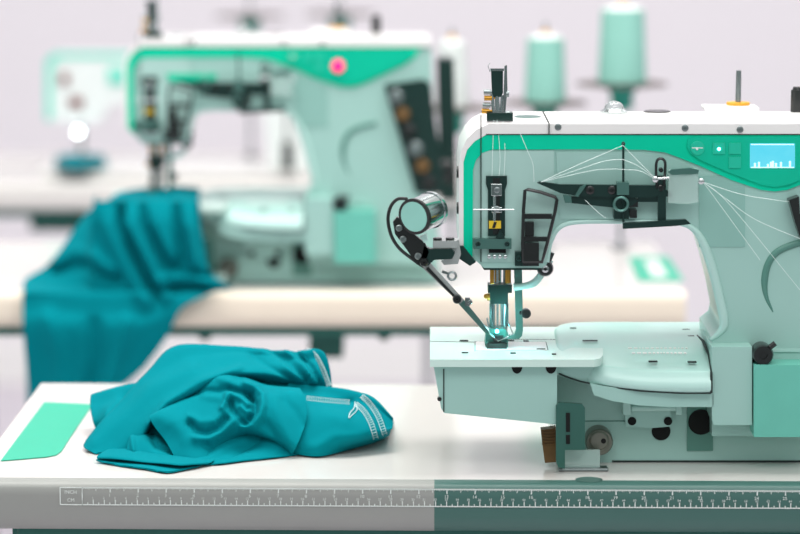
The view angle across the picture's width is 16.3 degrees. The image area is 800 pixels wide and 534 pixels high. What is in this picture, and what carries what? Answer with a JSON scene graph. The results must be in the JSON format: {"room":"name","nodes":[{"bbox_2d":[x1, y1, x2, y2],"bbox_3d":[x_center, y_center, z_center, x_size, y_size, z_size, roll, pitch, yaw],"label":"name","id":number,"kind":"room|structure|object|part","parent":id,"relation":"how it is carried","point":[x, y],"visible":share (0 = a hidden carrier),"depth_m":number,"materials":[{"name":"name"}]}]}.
{"room":"textile factory","nodes":[
{"label":"textile factory","id":0,"kind":"room"},
{"bbox_2d":[0,383,436,533],"bbox_3d":[0.000,0.704,4.335,9.000,0.060,9.000,0,9,0],"label":"floor","id":1,"kind":"structure","parent":0,"point":[13,396],"depth_m":6.65,"materials":[{"name":"white"}]},
{"bbox_2d":[0,153,455,384],"bbox_3d":[-0.460,0.197,4.960,1.166,0.750,0.462,0,9,0],"label":"table","id":2,"kind":"object","parent":1,"relation":"on","point":[50,203],"visible":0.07,"depth_m":4.71,"materials":[{"name":"laminate"}]},
{"bbox_3d":[-0.543,-0.095,4.808,0.167,0.048,0.140,0,9,0],"label":"drawer","id":3,"kind":"part","parent":2,"relation":"part of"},
{"bbox_2d":[40,51,310,176],"bbox_3d":[-0.365,-0.266,4.805,0.493,0.209,0.207,0,9,0],"label":"sewing machine","id":4,"kind":"object","parent":2,"relation":"on","point":[81,87],"visible":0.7,"depth_m":4.77,"materials":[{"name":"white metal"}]},
{"bbox_3d":[-0.571,-0.320,4.760,0.014,0.017,0.006,0,9,0],"label":"tension knob","id":5,"kind":"part","parent":4,"relation":"part of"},
{"bbox_2d":[55,153,106,169],"bbox_3d":[-0.549,-0.187,4.823,0.088,0.022,0.320,-1,9,-7],"label":"folded cloth","id":6,"kind":"object","parent":4,"relation":"on","point":[70,161],"visible":0.99,"depth_m":4.74,"materials":[{"name":"teal fabric"}]},
{"bbox_3d":[-0.481,-0.325,4.759,0.031,0.027,0.005,0,9,0],"label":"green plate","id":7,"kind":"part","parent":4,"relation":"part of","materials":[{"name":"green plastic"}]},
{"bbox_3d":[-0.365,-0.171,4.838,0.493,0.010,0.170,0,9,0],"label":"bed plate","id":8,"kind":"part","parent":4,"relation":"part of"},
{"bbox_3d":[-0.189,-0.213,4.719,0.019,0.097,0.020,0,9,0],"label":"guide post","id":9,"kind":"part","parent":4,"relation":"part of","materials":[{"name":"grey metal"}]},
{"bbox_3d":[-0.450,-0.124,4.908,1.100,0.017,0.432,0,9,0],"label":"frame rail","id":10,"kind":"part","parent":2,"relation":"part of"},
{"bbox_2d":[214,0,285,158],"bbox_3d":[-0.268,-0.378,5.017,0.130,0.368,0.130,0,9,0],"label":"stand","id":11,"kind":"object","parent":2,"relation":"on","point":[252,20],"visible":0.84,"depth_m":5.00,"materials":[{"name":"metal"}]},
{"bbox_3d":[-0.268,-0.448,5.006,0.130,0.004,0.130,0,9,0],"label":"plate","id":12,"kind":"part","parent":11,"relation":"part of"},
{"bbox_3d":[-0.268,-0.326,5.025,0.006,0.244,0.006,0,9,0],"label":"post","id":13,"kind":"part","parent":11,"relation":"part of","materials":[{"name":"metal"}]},
{"bbox_2d":[304,0,375,27],"bbox_3d":[-0.107,-0.380,5.016,0.130,0.371,0.130,0,9,0],"label":"stand","id":14,"kind":"object","parent":2,"relation":"on","point":[344,16],"visible":0.47,"depth_m":5.00,"materials":[{"name":"metal"}]},
{"bbox_3d":[-0.107,-0.451,5.005,0.130,0.004,0.130,0,9,0],"label":"plate","id":15,"kind":"part","parent":14,"relation":"part of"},
{"bbox_3d":[0.051,0.202,4.980,0.015,0.650,0.022,0,9,0],"label":"leg","id":16,"kind":"part","parent":2,"relation":"part of","materials":[{"name":"grey metal"}]},
{"bbox_2d":[0,241,685,401],"bbox_3d":[-0.215,0.365,3.877,1.173,0.752,0.500,0,9,0],"label":"table","id":17,"kind":"object","parent":1,"relation":"on","point":[589,281],"visible":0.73,"depth_m":3.58,"materials":[{"name":"laminate"}]},
{"bbox_3d":[-0.252,0.081,3.621,0.042,0.028,0.042,0,9,0],"label":"adjuster knob","id":18,"kind":"part","parent":17,"relation":"part of","materials":[{"name":"grey"}]},
{"bbox_3d":[-0.207,0.048,3.807,1.100,0.017,0.432,0,9,0],"label":"frame rail","id":19,"kind":"part","parent":17,"relation":"part of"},
{"bbox_2d":[111,0,455,288],"bbox_3d":[-0.153,-0.168,3.653,0.455,0.374,0.185,0,9,0],"label":"sewing machine","id":20,"kind":"object","parent":17,"relation":"on","point":[360,105],"visible":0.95,"depth_m":3.59,"materials":[{"name":"metal"}]},
{"bbox_2d":[23,186,231,399],"bbox_3d":[-0.350,0.037,3.624,0.274,0.275,0.194,0,9,0],"label":"draped cloth","id":21,"kind":"object","parent":20,"relation":"hanging from","point":[100,310],"visible":0.94,"depth_m":3.55,"materials":[{"name":"teal fabric"}]},
{"bbox_3d":[-0.323,-0.182,3.585,0.035,0.009,0.009,0,9,0],"label":"clamp plate","id":22,"kind":"part","parent":20,"relation":"part of","materials":[{"name":"green metal"}]},
{"bbox_3d":[-0.319,-0.328,3.587,0.011,0.025,0.003,0,9,0],"label":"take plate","id":23,"kind":"part","parent":20,"relation":"part of","materials":[{"name":"grey metal"}]},
{"bbox_3d":[-0.318,-0.321,3.588,0.018,0.052,0.005,0,9,0],"label":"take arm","id":24,"kind":"part","parent":20,"relation":"part of","materials":[{"name":"silver metal"}]},
{"bbox_3d":[-0.300,-0.216,3.585,0.066,0.103,0.003,0,9,0],"label":"plate","id":25,"kind":"part","parent":20,"relation":"part of","materials":[{"name":"metal"}]},
{"bbox_3d":[-0.302,-0.129,3.625,0.017,0.070,0.007,0,9,0],"label":"looper frame","id":26,"kind":"part","parent":20,"relation":"part of","materials":[{"name":"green metal"}]},
{"bbox_3d":[-0.297,-0.086,3.658,0.166,0.007,0.168,0,9,0],"label":"bed plate","id":27,"kind":"part","parent":20,"relation":"part of","materials":[{"name":"metal"}]},
{"bbox_3d":[-0.292,-0.118,3.621,0.011,0.009,0.010,0,9,0],"label":"knob","id":28,"kind":"part","parent":20,"relation":"part of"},
{"bbox_3d":[-0.284,-0.154,3.615,0.037,0.031,0.004,1,9,9],"label":"lift lever","id":29,"kind":"part","parent":20,"relation":"part of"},
{"bbox_3d":[-0.280,-0.198,3.575,0.034,0.070,0.003,0,9,0],"label":"guard frame","id":30,"kind":"part","parent":20,"relation":"part of","materials":[{"name":"black metal"}]},
{"bbox_3d":[-0.273,-0.164,3.605,0.017,0.023,0.018,0,9,0],"label":"lever knob","id":31,"kind":"part","parent":20,"relation":"part of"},
{"bbox_3d":[-0.267,-0.242,3.579,0.064,0.010,0.002,0,9,0],"label":"green plate","id":32,"kind":"part","parent":20,"relation":"part of","materials":[{"name":"green metal"}]},
{"bbox_3d":[-0.222,-0.231,3.569,0.122,0.015,0.005,0,9,0],"label":"guide arm","id":33,"kind":"part","parent":20,"relation":"part of"},
{"bbox_3d":[-0.225,-0.220,3.573,0.067,0.010,0.005,0,9,0],"label":"blade","id":34,"kind":"part","parent":20,"relation":"part of","materials":[{"name":"black metal"}]},
{"bbox_3d":[-0.212,-0.235,3.582,0.106,0.062,0.002,0,9,0],"label":"arm plate","id":35,"kind":"part","parent":20,"relation":"part of","materials":[{"name":"green metal"}]},
{"bbox_3d":[-0.206,-0.215,3.578,0.014,0.021,0.014,0,9,0],"label":"rod mount","id":36,"kind":"part","parent":20,"relation":"part of","materials":[{"name":"black metal"}]},
{"bbox_3d":[-0.205,-0.237,3.565,0.004,0.073,0.004,0,9,0],"label":"guide rod","id":37,"kind":"part","parent":20,"relation":"part of","materials":[{"name":"metal"}]},
{"bbox_3d":[-0.205,-0.313,3.671,0.018,0.008,0.018,0,9,0],"label":"sight glass","id":38,"kind":"part","parent":20,"relation":"part of","materials":[{"name":"clear glass"}]},
{"bbox_3d":[-0.128,-0.010,3.640,0.025,0.043,0.003,0,9,0],"label":"recess plate","id":39,"kind":"part","parent":20,"relation":"part of","materials":[{"name":"green metal"}]},
{"bbox_3d":[-0.113,-0.211,3.586,0.043,0.065,0.002,0,9,0],"label":"service plate","id":40,"kind":"part","parent":20,"relation":"part of","materials":[{"name":"green metal"}]},
{"bbox_2d":[332,60,343,71],"bbox_3d":[-0.079,-0.256,3.572,0.016,0.016,0.006,0,9,0],"label":"indicator light","id":41,"kind":"object","parent":20,"relation":"attached to","point":[337,65],"depth_m":3.57,"materials":[{"name":"pink plastic"}]},
{"bbox_3d":[-0.065,-0.256,3.577,0.163,0.046,0.004,0,9,0],"label":"control panel","id":42,"kind":"part","parent":20,"relation":"part of","materials":[{"name":"green plastic"}]},
{"bbox_3d":[-0.031,-0.319,3.679,0.012,0.024,0.012,0,9,0],"label":"black post","id":43,"kind":"part","parent":20,"relation":"part of","materials":[{"name":"black metal"}]},
{"bbox_3d":[-0.021,0.081,3.621,0.042,0.028,0.042,0,9,0],"label":"adjuster knob","id":44,"kind":"part","parent":17,"relation":"part of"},
{"bbox_2d":[433,28,491,236],"bbox_3d":[0.073,-0.182,3.954,0.118,0.309,0.118,0,9,0],"label":"stand","id":45,"kind":"object","parent":17,"relation":"on","point":[459,113],"visible":0.18,"depth_m":3.94,"materials":[{"name":"metal"}]},
{"bbox_2d":[435,35,468,108],"bbox_3d":[0.073,-0.275,3.940,0.048,0.102,0.048,0,9,0],"label":"thread cone","id":46,"kind":"object","parent":45,"relation":"on","point":[453,46],"visible":0.58,"depth_m":3.92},
{"bbox_3d":[0.073,-0.130,3.962,0.006,0.185,0.006,0,9,0],"label":"post","id":47,"kind":"part","parent":45,"relation":"part of","materials":[{"name":"metal"}]},
{"bbox_3d":[0.073,-0.223,3.948,0.118,0.004,0.118,0,9,0],"label":"plate","id":48,"kind":"part","parent":45,"relation":"part of","materials":[{"name":"silver metal"}]},
{"bbox_2d":[506,23,586,248],"bbox_3d":[0.203,-0.183,3.924,0.118,0.319,0.118,0,9,0],"label":"stand","id":49,"kind":"object","parent":17,"relation":"on","point":[515,102],"visible":0.42,"depth_m":3.90,"materials":[{"name":"metal"}]},
{"bbox_2d":[524,30,565,103],"bbox_3d":[0.203,-0.280,3.909,0.058,0.101,0.058,0,9,0],"label":"thread cone","id":50,"kind":"object","parent":49,"relation":"on","point":[545,60],"visible":1,"depth_m":3.89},
{"bbox_3d":[0.203,-0.228,3.917,0.118,0.004,0.118,0,9,0],"label":"plate","id":51,"kind":"part","parent":49,"relation":"part of","materials":[{"name":"grey metal"}]},
{"bbox_2d":[576,80,667,249],"bbox_3d":[0.310,-0.196,3.922,0.130,0.345,0.130,0,9,0],"label":"stand","id":52,"kind":"object","parent":17,"relation":"on","point":[623,94],"visible":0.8,"depth_m":3.90,"materials":[{"name":"metal"}]},
{"bbox_3d":[0.310,-0.143,3.930,0.006,0.221,0.006,0,9,0],"label":"post","id":53,"kind":"part","parent":52,"relation":"part of","materials":[{"name":"metal"}]},
{"bbox_2d":[598,2,645,85],"bbox_3d":[0.310,-0.312,3.904,0.068,0.114,0.068,0,9,0],"label":"thread cone","id":54,"kind":"object","parent":52,"relation":"on","point":[622,52],"visible":1,"depth_m":3.88,"materials":[{"name":"green fabric"}]},
{"bbox_3d":[0.310,-0.255,3.913,0.130,0.004,0.130,0,9,0],"label":"plate","id":55,"kind":"part","parent":52,"relation":"part of","materials":[{"name":"grey metal"}]},
{"bbox_2d":[0,383,799,533],"bbox_3d":[0.195,0.529,2.829,1.166,0.751,0.501,0,9,1],"label":"table","id":56,"kind":"object","parent":1,"relation":"on","point":[436,471],"visible":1,"depth_m":2.54,"materials":[{"name":"laminate"}]},
{"bbox_2d":[83,344,393,472],"bbox_3d":[-0.154,0.122,2.724,0.310,0.085,0.333,0,9,0],"label":"garment","id":57,"kind":"object","parent":56,"relation":"on","point":[197,405],"visible":1,"depth_m":2.66,"materials":[{"name":"fabric"}]},
{"bbox_3d":[0.205,0.212,2.758,1.100,0.017,0.432,0,9,1],"label":"frame rail","id":58,"kind":"part","parent":56,"relation":"part of","materials":[{"name":"grey metal"}]},
{"bbox_2d":[386,63,799,470],"bbox_3d":[0.235,-0.007,2.622,0.495,0.374,0.193,0,9,0],"label":"sewing machine","id":59,"kind":"object","parent":56,"relation":"on","point":[724,386],"visible":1,"depth_m":2.56,"materials":[{"name":"teal metal"}]},
{"bbox_2d":[393,191,447,267],"bbox_3d":[0.019,-0.034,2.542,0.050,0.068,0.044,0,9,0],"label":"lamp","id":60,"kind":"object","parent":59,"relation":"attached to","point":[428,210],"depth_m":2.54,"materials":[{"name":"silver metal"}]},
{"bbox_3d":[0.039,0.013,2.552,0.039,0.041,0.005,0,9,0],"label":"swing arm","id":61,"kind":"part","parent":59,"relation":"part of","materials":[{"name":"metal"}]},
{"bbox_3d":[0.084,-0.022,2.558,0.035,0.009,0.009,0,9,0],"label":"clamp plate","id":62,"kind":"part","parent":59,"relation":"part of","materials":[{"name":"green metal"}]},
{"bbox_3d":[0.087,0.108,2.611,0.114,0.057,0.100,0,9,0],"label":"bed arm","id":63,"kind":"part","parent":59,"relation":"part of"},
{"bbox_3d":[0.089,-0.168,2.559,0.011,0.025,0.003,0,9,0],"label":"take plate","id":64,"kind":"part","parent":59,"relation":"part of","materials":[{"name":"black metal"}]},
{"bbox_3d":[0.089,-0.161,2.560,0.018,0.052,0.005,0,9,0],"label":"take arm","id":65,"kind":"part","parent":59,"relation":"part of","materials":[{"name":"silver metal"}]},
{"bbox_3d":[0.103,0.074,2.612,0.066,0.001,0.044,0,9,0],"label":"needle plate","id":66,"kind":"part","parent":59,"relation":"part of","materials":[{"name":"silver metal"}]},
{"bbox_3d":[0.106,0.032,2.597,0.017,0.070,0.007,0,9,0],"label":"looper frame","id":67,"kind":"part","parent":59,"relation":"part of","materials":[{"name":"green metal"}]},
{"bbox_3d":[0.110,0.075,2.630,0.166,0.007,0.168,0,9,0],"label":"bed plate","id":68,"kind":"part","parent":59,"relation":"part of","materials":[{"name":"metal"}]},
{"bbox_3d":[0.107,-0.056,2.557,0.066,0.103,0.003,0,9,0],"label":"plate","id":69,"kind":"part","parent":59,"relation":"part of","materials":[{"name":"metal"}]},
{"bbox_3d":[0.116,0.043,2.594,0.011,0.009,0.010,0,9,0],"label":"knob","id":70,"kind":"part","parent":59,"relation":"part of","materials":[{"name":"black plastic"}]},
{"bbox_3d":[0.123,0.007,2.587,0.037,0.031,0.004,1,9,9],"label":"lift lever","id":71,"kind":"part","parent":59,"relation":"part of","materials":[{"name":"green metal"}]},
{"bbox_3d":[0.127,-0.038,2.548,0.034,0.070,0.003,0,9,0],"label":"guard frame","id":72,"kind":"part","parent":59,"relation":"part of","materials":[{"name":"black metal"}]},
{"bbox_3d":[0.133,0.001,2.572,0.007,0.007,0.007,0,9,0],"label":"knob","id":73,"kind":"part","parent":59,"relation":"part of","materials":[{"name":"silver metal"}]},
{"bbox_3d":[0.134,-0.003,2.578,0.017,0.023,0.018,0,9,0],"label":"lever knob","id":74,"kind":"part","parent":59,"relation":"part of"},
{"bbox_3d":[0.138,0.164,2.597,0.014,0.033,0.014,0,9,0],"label":"knurled knob","id":75,"kind":"part","parent":59,"relation":"part of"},
{"bbox_3d":[0.185,-0.070,2.541,0.122,0.015,0.005,0,9,0],"label":"guide arm","id":76,"kind":"part","parent":59,"relation":"part of"},
{"bbox_3d":[0.183,-0.059,2.546,0.067,0.010,0.005,0,9,0],"label":"blade","id":77,"kind":"part","parent":59,"relation":"part of","materials":[{"name":"black metal"}]},
{"bbox_3d":[0.202,-0.153,2.643,0.018,0.008,0.018,0,9,0],"label":"sight glass","id":78,"kind":"part","parent":59,"relation":"part of","materials":[{"name":"clear glass"}]},
{"bbox_3d":[0.195,-0.074,2.554,0.106,0.062,0.002,0,9,0],"label":"arm plate","id":79,"kind":"part","parent":59,"relation":"part of","materials":[{"name":"black metal"}]},
{"bbox_3d":[0.201,-0.055,2.550,0.014,0.021,0.014,0,9,0],"label":"rod mount","id":80,"kind":"part","parent":59,"relation":"part of","materials":[{"name":"metal"}]},
{"bbox_3d":[0.202,-0.077,2.538,0.004,0.073,0.004,0,9,0],"label":"guide rod","id":81,"kind":"part","parent":59,"relation":"part of","materials":[{"name":"metal"}]},
{"bbox_3d":[0.280,0.150,2.612,0.025,0.043,0.003,0,9,0],"label":"recess plate","id":82,"kind":"part","parent":59,"relation":"part of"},
{"bbox_3d":[0.294,-0.051,2.558,0.043,0.065,0.002,0,9,0],"label":"service plate","id":83,"kind":"part","parent":59,"relation":"part of","materials":[{"name":"metal"}]},
{"bbox_3d":[0.342,-0.096,2.549,0.163,0.046,0.004,0,9,0],"label":"control panel","id":84,"kind":"part","parent":59,"relation":"part of","materials":[{"name":"green plastic"}]},
{"bbox_3d":[0.376,-0.159,2.652,0.012,0.024,0.012,0,9,0],"label":"black post","id":85,"kind":"part","parent":59,"relation":"part of","materials":[{"name":"black metal"}]},
{"bbox_2d":[0,0,799,341],"bbox_3d":[0.000,-1.308,6.653,9.000,3.200,0.100,0,9,0],"label":"wall","id":86,"kind":"structure","parent":0,"point":[696,47],"depth_m":6.73,"materials":[{"name":"white paint"}]},
{"bbox_2d":[0,342,435,382],"bbox_3d":[0.000,0.233,6.833,9.000,0.100,0.020,0,9,0],"label":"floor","id":87,"kind":"structure","parent":86,"relation":"attached to","point":[361,362],"depth_m":6.82,"materials":[{"name":"white"}]}
]}

